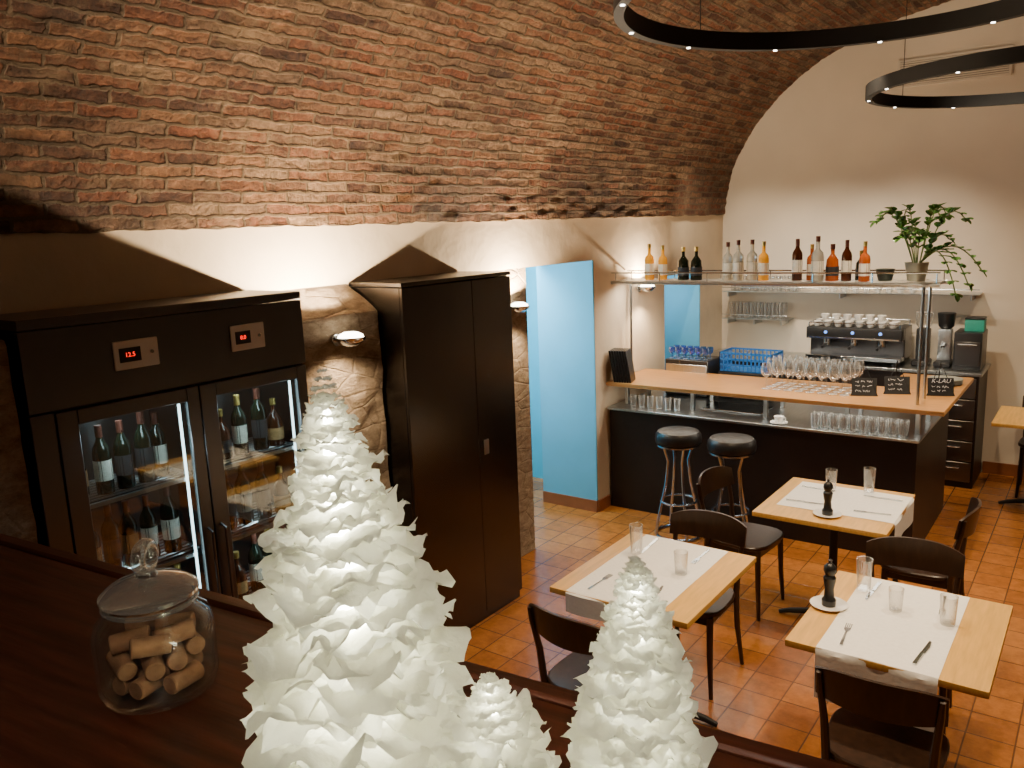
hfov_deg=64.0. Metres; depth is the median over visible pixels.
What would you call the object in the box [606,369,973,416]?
countertop
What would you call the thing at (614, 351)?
folder
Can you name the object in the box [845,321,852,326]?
espresso cup
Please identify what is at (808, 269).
bottle
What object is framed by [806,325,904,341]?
panel
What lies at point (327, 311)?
wall pier
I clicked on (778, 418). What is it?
espresso cup
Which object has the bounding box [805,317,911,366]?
espresso machine
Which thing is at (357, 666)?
tree
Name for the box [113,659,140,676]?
cork
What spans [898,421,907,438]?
shot glass
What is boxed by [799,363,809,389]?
wine glass
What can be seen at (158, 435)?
bottle
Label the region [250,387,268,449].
bottle
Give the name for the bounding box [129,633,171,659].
cork
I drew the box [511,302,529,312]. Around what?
wall lamp
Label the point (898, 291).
espresso cup
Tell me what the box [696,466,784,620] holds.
dining chair
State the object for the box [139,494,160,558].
bottle
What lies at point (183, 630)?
cork
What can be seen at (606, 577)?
fork
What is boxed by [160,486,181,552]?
bottle
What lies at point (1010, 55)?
pendant
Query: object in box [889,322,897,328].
espresso cup
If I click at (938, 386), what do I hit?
chalkboard sign
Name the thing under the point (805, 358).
wine glass
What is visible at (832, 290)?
espresso cup
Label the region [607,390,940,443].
shelf
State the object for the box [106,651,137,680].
cork
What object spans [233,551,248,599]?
bottle
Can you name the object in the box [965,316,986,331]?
tin
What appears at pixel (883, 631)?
table runner
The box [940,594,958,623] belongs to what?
water glass
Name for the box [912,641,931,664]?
table knife
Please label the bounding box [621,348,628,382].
folder
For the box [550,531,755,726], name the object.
dining table
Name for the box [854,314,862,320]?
espresso cup
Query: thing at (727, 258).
bottle
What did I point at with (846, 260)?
bottle
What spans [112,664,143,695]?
cork
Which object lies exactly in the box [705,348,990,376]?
countertop
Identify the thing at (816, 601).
plate
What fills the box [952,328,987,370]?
oven
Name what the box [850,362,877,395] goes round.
chalkboard sign
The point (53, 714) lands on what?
wooden ledge
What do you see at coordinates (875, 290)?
espresso cup
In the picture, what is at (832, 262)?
bottle
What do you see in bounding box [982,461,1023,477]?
baseboard
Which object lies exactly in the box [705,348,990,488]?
counter
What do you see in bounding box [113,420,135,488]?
bottle
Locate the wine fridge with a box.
[0,290,308,600]
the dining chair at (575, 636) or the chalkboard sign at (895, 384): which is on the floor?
the dining chair at (575, 636)
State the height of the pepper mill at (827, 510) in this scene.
0.210 m
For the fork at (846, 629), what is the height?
0.004 m
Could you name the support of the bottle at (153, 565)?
in the wine fridge
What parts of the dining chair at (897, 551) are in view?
leg, backrest, leg, leg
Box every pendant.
[613,0,1023,51]
[865,0,1023,108]
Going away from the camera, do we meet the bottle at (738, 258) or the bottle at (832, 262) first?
the bottle at (832, 262)
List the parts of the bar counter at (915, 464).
support post, support post, support post, support post, support post, support post, support post, support post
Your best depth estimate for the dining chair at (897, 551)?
4.00 m
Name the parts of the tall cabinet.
door, door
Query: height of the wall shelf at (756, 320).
0.104 m
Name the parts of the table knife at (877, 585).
blade, handle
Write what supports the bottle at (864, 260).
on the rack
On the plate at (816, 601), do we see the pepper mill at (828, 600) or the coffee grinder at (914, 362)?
the pepper mill at (828, 600)
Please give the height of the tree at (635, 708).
0.228 m
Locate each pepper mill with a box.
[822,478,832,515]
[822,559,836,607]
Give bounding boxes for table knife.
[641,538,658,552]
[786,499,822,503]
[863,495,902,501]
[865,581,881,599]
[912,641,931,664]
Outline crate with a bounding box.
[719,347,783,374]
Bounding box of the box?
[718,370,783,401]
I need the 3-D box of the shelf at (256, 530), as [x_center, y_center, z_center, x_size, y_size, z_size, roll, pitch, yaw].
[-1.262,0.644,3.828,0.330,0.016,0.493,6,13,36]
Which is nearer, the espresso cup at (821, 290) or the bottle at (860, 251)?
the bottle at (860, 251)
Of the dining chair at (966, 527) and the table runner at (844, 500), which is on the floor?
the dining chair at (966, 527)
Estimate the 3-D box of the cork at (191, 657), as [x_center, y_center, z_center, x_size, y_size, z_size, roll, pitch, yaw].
[-0.362,0.307,0.906,0.021,0.023,0.040,2,12,22]
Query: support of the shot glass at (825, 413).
on the bar counter at (915, 464)
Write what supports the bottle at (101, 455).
in the wine fridge
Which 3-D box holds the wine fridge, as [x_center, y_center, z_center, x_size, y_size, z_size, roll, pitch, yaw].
[-1.428,0.725,3.566,0.431,2.155,1.220,6,13,36]
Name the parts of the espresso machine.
chrome trim, cup rail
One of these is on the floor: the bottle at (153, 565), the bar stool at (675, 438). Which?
the bar stool at (675, 438)
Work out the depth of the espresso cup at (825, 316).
7.77 m
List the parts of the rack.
post, shelf frame, guard rail, post, post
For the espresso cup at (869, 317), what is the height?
0.055 m
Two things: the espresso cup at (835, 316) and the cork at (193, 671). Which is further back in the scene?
the espresso cup at (835, 316)
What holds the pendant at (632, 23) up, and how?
hanging from the ceiling
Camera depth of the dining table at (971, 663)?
3.24 m
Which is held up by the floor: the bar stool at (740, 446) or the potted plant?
the bar stool at (740, 446)
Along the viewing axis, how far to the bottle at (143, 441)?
3.32 m
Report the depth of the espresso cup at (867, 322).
7.50 m
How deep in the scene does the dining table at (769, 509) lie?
4.65 m
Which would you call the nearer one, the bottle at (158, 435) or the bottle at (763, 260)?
the bottle at (158, 435)
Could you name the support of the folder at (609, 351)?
on the bar counter at (915, 464)
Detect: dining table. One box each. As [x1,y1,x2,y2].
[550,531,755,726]
[752,477,914,612]
[785,571,1012,699]
[991,406,1023,503]
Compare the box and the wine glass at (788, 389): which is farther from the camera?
the box
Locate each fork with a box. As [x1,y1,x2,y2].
[587,574,612,589]
[690,550,709,563]
[839,623,852,645]
[853,510,890,515]
[939,596,946,615]
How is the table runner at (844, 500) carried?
on the dining table at (769, 509)
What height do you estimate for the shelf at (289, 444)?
0.016 m
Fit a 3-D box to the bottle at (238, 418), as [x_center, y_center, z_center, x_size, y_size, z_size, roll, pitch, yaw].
[-1.233,0.182,3.703,0.068,0.272,0.068,6,13,36]
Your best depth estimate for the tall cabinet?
4.74 m
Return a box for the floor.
[464,472,1023,767]
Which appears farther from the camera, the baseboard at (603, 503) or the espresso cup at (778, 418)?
the baseboard at (603, 503)
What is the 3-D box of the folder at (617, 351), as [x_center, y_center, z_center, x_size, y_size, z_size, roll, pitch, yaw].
[0.925,-0.159,6.881,0.060,0.269,0.180,2,12,21]
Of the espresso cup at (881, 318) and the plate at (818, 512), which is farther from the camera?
the espresso cup at (881, 318)
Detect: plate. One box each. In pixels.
[810,595,847,611]
[813,508,841,517]
[927,375,962,380]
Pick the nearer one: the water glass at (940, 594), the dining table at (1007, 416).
the water glass at (940, 594)
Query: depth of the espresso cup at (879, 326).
7.44 m
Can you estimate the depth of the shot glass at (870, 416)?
5.78 m
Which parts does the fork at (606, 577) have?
handle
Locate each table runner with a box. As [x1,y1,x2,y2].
[565,534,727,621]
[777,481,913,535]
[814,576,969,731]
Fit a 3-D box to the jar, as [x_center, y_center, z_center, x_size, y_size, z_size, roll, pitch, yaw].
[-0.385,0.248,0.879,0.122,0.172,0.122,-2,11,2]
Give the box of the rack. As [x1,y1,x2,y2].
[611,269,947,404]
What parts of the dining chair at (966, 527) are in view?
leg, seat, leg, leg, backrest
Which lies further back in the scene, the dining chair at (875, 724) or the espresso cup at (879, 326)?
the espresso cup at (879, 326)
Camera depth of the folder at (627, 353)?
6.81 m
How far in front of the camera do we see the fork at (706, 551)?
4.06 m
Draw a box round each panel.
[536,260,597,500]
[664,274,699,358]
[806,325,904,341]
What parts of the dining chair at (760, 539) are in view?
leg, backrest, leg, seat, leg, leg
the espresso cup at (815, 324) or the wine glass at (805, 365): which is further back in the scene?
the espresso cup at (815, 324)
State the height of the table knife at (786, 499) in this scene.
0.006 m
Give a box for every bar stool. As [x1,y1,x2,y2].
[655,426,701,541]
[707,433,756,521]
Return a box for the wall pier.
[280,284,390,492]
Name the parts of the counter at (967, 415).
drawer, drawer, drawer, drawer, drawer, drawer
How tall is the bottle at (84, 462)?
0.260 m
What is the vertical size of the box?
0.230 m
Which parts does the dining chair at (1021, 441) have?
leg, seat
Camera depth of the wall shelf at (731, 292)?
7.84 m
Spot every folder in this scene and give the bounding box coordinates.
[608,347,615,381]
[611,348,618,382]
[613,348,620,382]
[616,348,623,382]
[619,348,625,382]
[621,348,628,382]
[624,348,635,382]
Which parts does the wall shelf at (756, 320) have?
rail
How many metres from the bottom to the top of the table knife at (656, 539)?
0.006 m
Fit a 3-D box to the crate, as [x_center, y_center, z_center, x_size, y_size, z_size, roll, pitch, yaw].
[2.053,-0.201,7.037,0.460,0.170,0.280,6,13,36]
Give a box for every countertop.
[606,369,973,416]
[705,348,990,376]
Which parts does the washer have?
door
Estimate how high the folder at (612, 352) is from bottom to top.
0.269 m
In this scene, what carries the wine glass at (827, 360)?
on the bar counter at (915, 464)
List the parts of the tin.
lid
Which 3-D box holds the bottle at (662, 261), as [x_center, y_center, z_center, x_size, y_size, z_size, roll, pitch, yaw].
[1.228,-0.990,6.680,0.075,0.276,0.075,6,13,36]
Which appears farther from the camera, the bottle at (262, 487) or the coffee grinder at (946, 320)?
the coffee grinder at (946, 320)
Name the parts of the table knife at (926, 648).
handle, blade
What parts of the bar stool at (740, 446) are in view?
leg, leg, seat, leg, leg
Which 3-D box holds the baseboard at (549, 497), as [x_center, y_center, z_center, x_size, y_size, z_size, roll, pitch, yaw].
[0.505,1.018,7.126,0.549,0.100,0.025,6,13,36]
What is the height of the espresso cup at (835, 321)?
0.055 m
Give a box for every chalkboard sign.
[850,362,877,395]
[883,360,910,394]
[926,361,954,395]
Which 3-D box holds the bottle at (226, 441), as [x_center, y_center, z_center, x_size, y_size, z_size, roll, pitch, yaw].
[-1.291,0.222,3.645,0.078,0.221,0.078,6,13,36]
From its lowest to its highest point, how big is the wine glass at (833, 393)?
0.216 m
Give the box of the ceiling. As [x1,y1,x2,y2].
[0,0,950,233]
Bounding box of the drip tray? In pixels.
[805,351,903,362]
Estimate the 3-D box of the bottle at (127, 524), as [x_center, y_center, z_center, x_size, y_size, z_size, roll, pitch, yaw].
[-1.559,0.603,3.337,0.066,0.268,0.066,6,13,36]
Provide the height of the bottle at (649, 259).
0.290 m
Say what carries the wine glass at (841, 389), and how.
on the bar counter at (915, 464)
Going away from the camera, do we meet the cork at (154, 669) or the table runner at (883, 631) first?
the cork at (154, 669)
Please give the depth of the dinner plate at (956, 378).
6.32 m
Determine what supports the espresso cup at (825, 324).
on the espresso machine
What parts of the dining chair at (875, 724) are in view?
leg, backrest, seat, leg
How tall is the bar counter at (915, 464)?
1.100 m
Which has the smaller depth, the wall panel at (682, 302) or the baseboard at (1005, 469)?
the baseboard at (1005, 469)
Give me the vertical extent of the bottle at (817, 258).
0.319 m
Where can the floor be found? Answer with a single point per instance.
(770, 699)
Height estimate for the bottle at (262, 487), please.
0.270 m
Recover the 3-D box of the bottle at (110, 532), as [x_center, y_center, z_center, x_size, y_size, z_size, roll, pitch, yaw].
[-1.599,0.613,3.271,0.069,0.278,0.069,6,13,36]
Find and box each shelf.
[89,466,193,508]
[102,534,201,570]
[223,437,296,469]
[231,502,276,541]
[245,570,266,600]
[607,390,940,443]
[613,278,944,282]
[722,287,982,300]
[722,314,793,324]
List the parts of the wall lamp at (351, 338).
wall plate, lamp shade, bulb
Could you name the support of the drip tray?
on the espresso machine
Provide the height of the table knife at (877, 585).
0.006 m
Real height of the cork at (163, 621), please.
0.021 m
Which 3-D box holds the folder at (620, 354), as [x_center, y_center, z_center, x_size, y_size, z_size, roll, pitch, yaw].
[0.945,-0.158,6.872,0.060,0.269,0.180,2,12,21]
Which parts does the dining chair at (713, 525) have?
leg, backrest, leg, seat, leg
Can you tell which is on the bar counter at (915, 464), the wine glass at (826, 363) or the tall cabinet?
the wine glass at (826, 363)
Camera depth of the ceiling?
4.27 m
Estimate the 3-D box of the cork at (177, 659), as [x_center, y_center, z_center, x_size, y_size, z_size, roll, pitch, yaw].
[-0.360,0.290,0.877,0.021,0.025,0.041,-8,12,-28]
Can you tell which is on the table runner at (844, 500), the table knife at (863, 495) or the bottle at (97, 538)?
the table knife at (863, 495)
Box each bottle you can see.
[84,462,89,493]
[91,425,115,494]
[94,530,102,560]
[101,504,123,566]
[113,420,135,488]
[119,500,140,565]
[133,411,156,482]
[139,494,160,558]
[150,412,169,476]
[151,564,159,576]
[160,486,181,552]
[174,563,187,584]
[218,409,232,459]
[224,469,237,529]
[230,394,248,454]
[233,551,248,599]
[234,464,253,523]
[248,533,265,591]
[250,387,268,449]
[254,460,271,518]
[261,528,271,557]
[267,398,284,445]
[273,466,290,512]
[645,244,653,279]
[658,245,666,279]
[678,247,688,279]
[690,247,701,279]
[723,242,732,279]
[733,240,743,280]
[746,239,757,279]
[758,241,768,280]
[792,239,802,280]
[806,244,813,279]
[811,236,823,280]
[825,244,838,280]
[841,240,851,280]
[855,250,862,279]
[858,241,870,281]
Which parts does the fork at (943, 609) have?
handle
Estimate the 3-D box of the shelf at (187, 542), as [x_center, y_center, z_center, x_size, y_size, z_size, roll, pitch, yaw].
[-1.600,0.743,3.374,0.330,0.016,0.568,6,13,36]
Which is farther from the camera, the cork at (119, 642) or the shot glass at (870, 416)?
the shot glass at (870, 416)
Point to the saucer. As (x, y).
(771, 421)
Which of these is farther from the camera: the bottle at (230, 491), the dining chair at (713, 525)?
the dining chair at (713, 525)
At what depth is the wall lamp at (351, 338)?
4.02 m
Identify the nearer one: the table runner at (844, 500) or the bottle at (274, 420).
the bottle at (274, 420)
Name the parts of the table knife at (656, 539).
handle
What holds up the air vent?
in the wall at (823, 160)
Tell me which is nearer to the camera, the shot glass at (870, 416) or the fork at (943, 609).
the fork at (943, 609)
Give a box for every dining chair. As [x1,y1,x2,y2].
[527,603,599,691]
[669,509,746,699]
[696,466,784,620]
[815,666,949,767]
[865,536,964,734]
[880,497,981,595]
[1015,396,1023,497]
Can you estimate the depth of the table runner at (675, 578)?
3.94 m
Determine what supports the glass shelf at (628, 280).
attached to the rack
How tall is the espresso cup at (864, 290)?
0.055 m
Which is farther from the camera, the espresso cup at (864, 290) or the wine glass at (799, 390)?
the espresso cup at (864, 290)
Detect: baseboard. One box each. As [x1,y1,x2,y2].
[543,491,597,511]
[598,495,609,511]
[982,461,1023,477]
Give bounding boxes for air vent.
[896,45,1013,88]
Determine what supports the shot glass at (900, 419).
on the bar counter at (915, 464)
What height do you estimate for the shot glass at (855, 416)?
0.110 m
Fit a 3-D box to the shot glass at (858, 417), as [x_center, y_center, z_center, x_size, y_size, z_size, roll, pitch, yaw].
[2.461,0.293,5.759,0.060,0.110,0.060,6,13,36]
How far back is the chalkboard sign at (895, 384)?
5.98 m
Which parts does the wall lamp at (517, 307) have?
bulb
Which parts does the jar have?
lid knob, lid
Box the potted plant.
[869,202,986,301]
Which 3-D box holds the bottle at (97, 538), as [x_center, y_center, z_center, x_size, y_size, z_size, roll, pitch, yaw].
[-1.635,0.635,3.189,0.066,0.267,0.066,6,13,36]
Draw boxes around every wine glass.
[783,360,793,390]
[794,362,804,391]
[798,356,808,384]
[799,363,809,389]
[804,358,814,387]
[805,365,815,392]
[816,363,827,393]
[821,361,831,391]
[826,360,836,389]
[828,365,838,394]
[833,365,843,392]
[837,361,848,390]
[839,363,850,395]
[844,363,855,393]
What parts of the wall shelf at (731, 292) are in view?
rail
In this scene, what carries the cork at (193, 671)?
in the jar
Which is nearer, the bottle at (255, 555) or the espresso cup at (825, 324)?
the bottle at (255, 555)
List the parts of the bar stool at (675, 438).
leg, leg, seat, leg, leg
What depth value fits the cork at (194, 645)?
0.89 m
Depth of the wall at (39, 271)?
4.17 m
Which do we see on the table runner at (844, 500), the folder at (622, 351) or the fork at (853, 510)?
the fork at (853, 510)
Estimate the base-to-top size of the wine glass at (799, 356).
0.224 m
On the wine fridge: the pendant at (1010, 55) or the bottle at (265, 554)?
the bottle at (265, 554)
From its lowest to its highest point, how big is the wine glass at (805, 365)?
0.227 m
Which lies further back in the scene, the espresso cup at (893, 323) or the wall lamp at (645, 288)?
the espresso cup at (893, 323)
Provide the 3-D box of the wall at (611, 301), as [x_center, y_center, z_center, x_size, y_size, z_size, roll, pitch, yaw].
[-0.901,0.429,5.103,0.550,2.120,10.050,6,13,36]
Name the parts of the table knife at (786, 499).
handle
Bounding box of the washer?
[665,354,720,397]
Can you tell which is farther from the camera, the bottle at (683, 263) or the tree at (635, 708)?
the bottle at (683, 263)
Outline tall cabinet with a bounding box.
[349,271,521,628]
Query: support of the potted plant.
on the rack
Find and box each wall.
[0,215,722,313]
[0,339,37,543]
[497,246,722,556]
[525,266,542,478]
[664,249,699,275]
[722,0,1023,471]
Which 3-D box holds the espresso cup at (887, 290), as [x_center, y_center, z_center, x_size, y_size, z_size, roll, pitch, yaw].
[3.526,-0.882,7.666,0.078,0.055,0.084,-3,11,-4]
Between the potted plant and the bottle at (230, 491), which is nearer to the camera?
the bottle at (230, 491)
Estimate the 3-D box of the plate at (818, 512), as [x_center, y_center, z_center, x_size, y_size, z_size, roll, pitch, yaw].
[1.766,0.729,4.593,0.154,0.014,0.154,6,13,36]
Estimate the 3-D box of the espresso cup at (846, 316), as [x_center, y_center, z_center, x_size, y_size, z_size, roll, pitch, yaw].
[3.140,-0.626,7.681,0.078,0.055,0.084,-3,11,-4]
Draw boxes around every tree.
[240,368,473,767]
[431,672,561,767]
[560,556,717,767]
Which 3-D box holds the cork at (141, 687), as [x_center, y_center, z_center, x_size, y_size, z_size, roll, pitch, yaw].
[-0.382,0.315,0.865,0.021,0.022,0.040,2,12,22]
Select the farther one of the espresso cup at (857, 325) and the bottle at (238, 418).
the espresso cup at (857, 325)
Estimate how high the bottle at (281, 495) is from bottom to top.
0.221 m
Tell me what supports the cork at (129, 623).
in the jar
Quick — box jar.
[91,538,218,705]
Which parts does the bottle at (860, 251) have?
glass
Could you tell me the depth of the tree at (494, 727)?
0.62 m
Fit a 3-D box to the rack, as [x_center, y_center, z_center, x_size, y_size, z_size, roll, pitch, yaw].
[1.919,-0.412,6.293,2.460,0.905,0.308,6,13,36]
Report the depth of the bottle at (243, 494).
3.75 m
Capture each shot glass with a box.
[820,413,828,429]
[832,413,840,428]
[848,416,856,432]
[858,417,866,433]
[870,416,878,432]
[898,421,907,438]
[900,419,909,435]
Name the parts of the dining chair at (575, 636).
leg, backrest, seat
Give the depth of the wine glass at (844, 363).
6.00 m
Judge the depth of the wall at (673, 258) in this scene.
7.82 m
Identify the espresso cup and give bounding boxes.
[774,415,785,422]
[813,320,822,325]
[820,286,828,291]
[821,313,829,319]
[823,320,831,325]
[830,286,837,291]
[832,314,840,319]
[834,320,842,326]
[840,286,848,291]
[843,314,851,319]
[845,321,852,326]
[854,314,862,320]
[855,321,864,327]
[862,287,870,291]
[866,314,874,320]
[866,321,874,327]
[874,287,881,292]
[877,315,886,321]
[878,322,886,327]
[885,287,893,292]
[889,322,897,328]
[897,287,905,292]
[908,287,916,292]
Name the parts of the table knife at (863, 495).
handle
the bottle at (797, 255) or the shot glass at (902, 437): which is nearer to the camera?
the shot glass at (902, 437)
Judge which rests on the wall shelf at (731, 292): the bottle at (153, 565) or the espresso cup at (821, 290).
the espresso cup at (821, 290)
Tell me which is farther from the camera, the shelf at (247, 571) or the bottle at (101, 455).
the shelf at (247, 571)
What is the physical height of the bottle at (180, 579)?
0.268 m
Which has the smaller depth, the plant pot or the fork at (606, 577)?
the fork at (606, 577)
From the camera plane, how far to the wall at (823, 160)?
7.63 m
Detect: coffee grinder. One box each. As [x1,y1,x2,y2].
[911,311,933,365]
[933,312,956,367]
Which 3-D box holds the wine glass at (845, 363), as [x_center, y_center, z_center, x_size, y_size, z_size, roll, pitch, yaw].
[2.493,-0.044,6.056,0.080,0.228,0.080,6,13,36]
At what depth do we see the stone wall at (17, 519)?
2.83 m
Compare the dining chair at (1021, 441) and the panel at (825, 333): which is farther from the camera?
the panel at (825, 333)
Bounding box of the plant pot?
[876,268,894,280]
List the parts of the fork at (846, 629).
handle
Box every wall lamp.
[332,331,365,346]
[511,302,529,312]
[637,285,655,291]
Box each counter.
[606,369,973,552]
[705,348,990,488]
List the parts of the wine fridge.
trim, control panel, door, header panel, handle, handle, control panel, door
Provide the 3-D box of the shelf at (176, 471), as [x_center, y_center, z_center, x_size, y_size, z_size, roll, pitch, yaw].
[-1.613,0.419,3.312,0.330,0.016,0.568,6,13,36]
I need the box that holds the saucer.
[770,420,787,424]
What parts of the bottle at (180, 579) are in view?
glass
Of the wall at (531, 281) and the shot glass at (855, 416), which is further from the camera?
the wall at (531, 281)
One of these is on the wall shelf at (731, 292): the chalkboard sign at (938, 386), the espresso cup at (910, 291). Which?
the espresso cup at (910, 291)
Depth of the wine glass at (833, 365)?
6.11 m
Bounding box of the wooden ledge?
[0,533,853,767]
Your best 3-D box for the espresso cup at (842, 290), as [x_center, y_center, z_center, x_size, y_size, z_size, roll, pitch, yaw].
[3.203,-0.914,7.900,0.078,0.055,0.084,-3,11,-4]
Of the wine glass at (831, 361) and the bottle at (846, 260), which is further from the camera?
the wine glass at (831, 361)
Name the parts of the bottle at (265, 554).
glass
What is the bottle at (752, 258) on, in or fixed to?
on the rack
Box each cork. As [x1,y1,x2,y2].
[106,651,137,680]
[108,625,151,654]
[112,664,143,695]
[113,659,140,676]
[124,610,165,630]
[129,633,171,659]
[129,666,170,699]
[140,655,165,680]
[154,611,195,628]
[154,618,196,643]
[163,660,204,694]
[164,642,187,670]
[165,651,202,672]
[181,631,204,653]
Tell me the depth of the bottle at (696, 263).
6.46 m

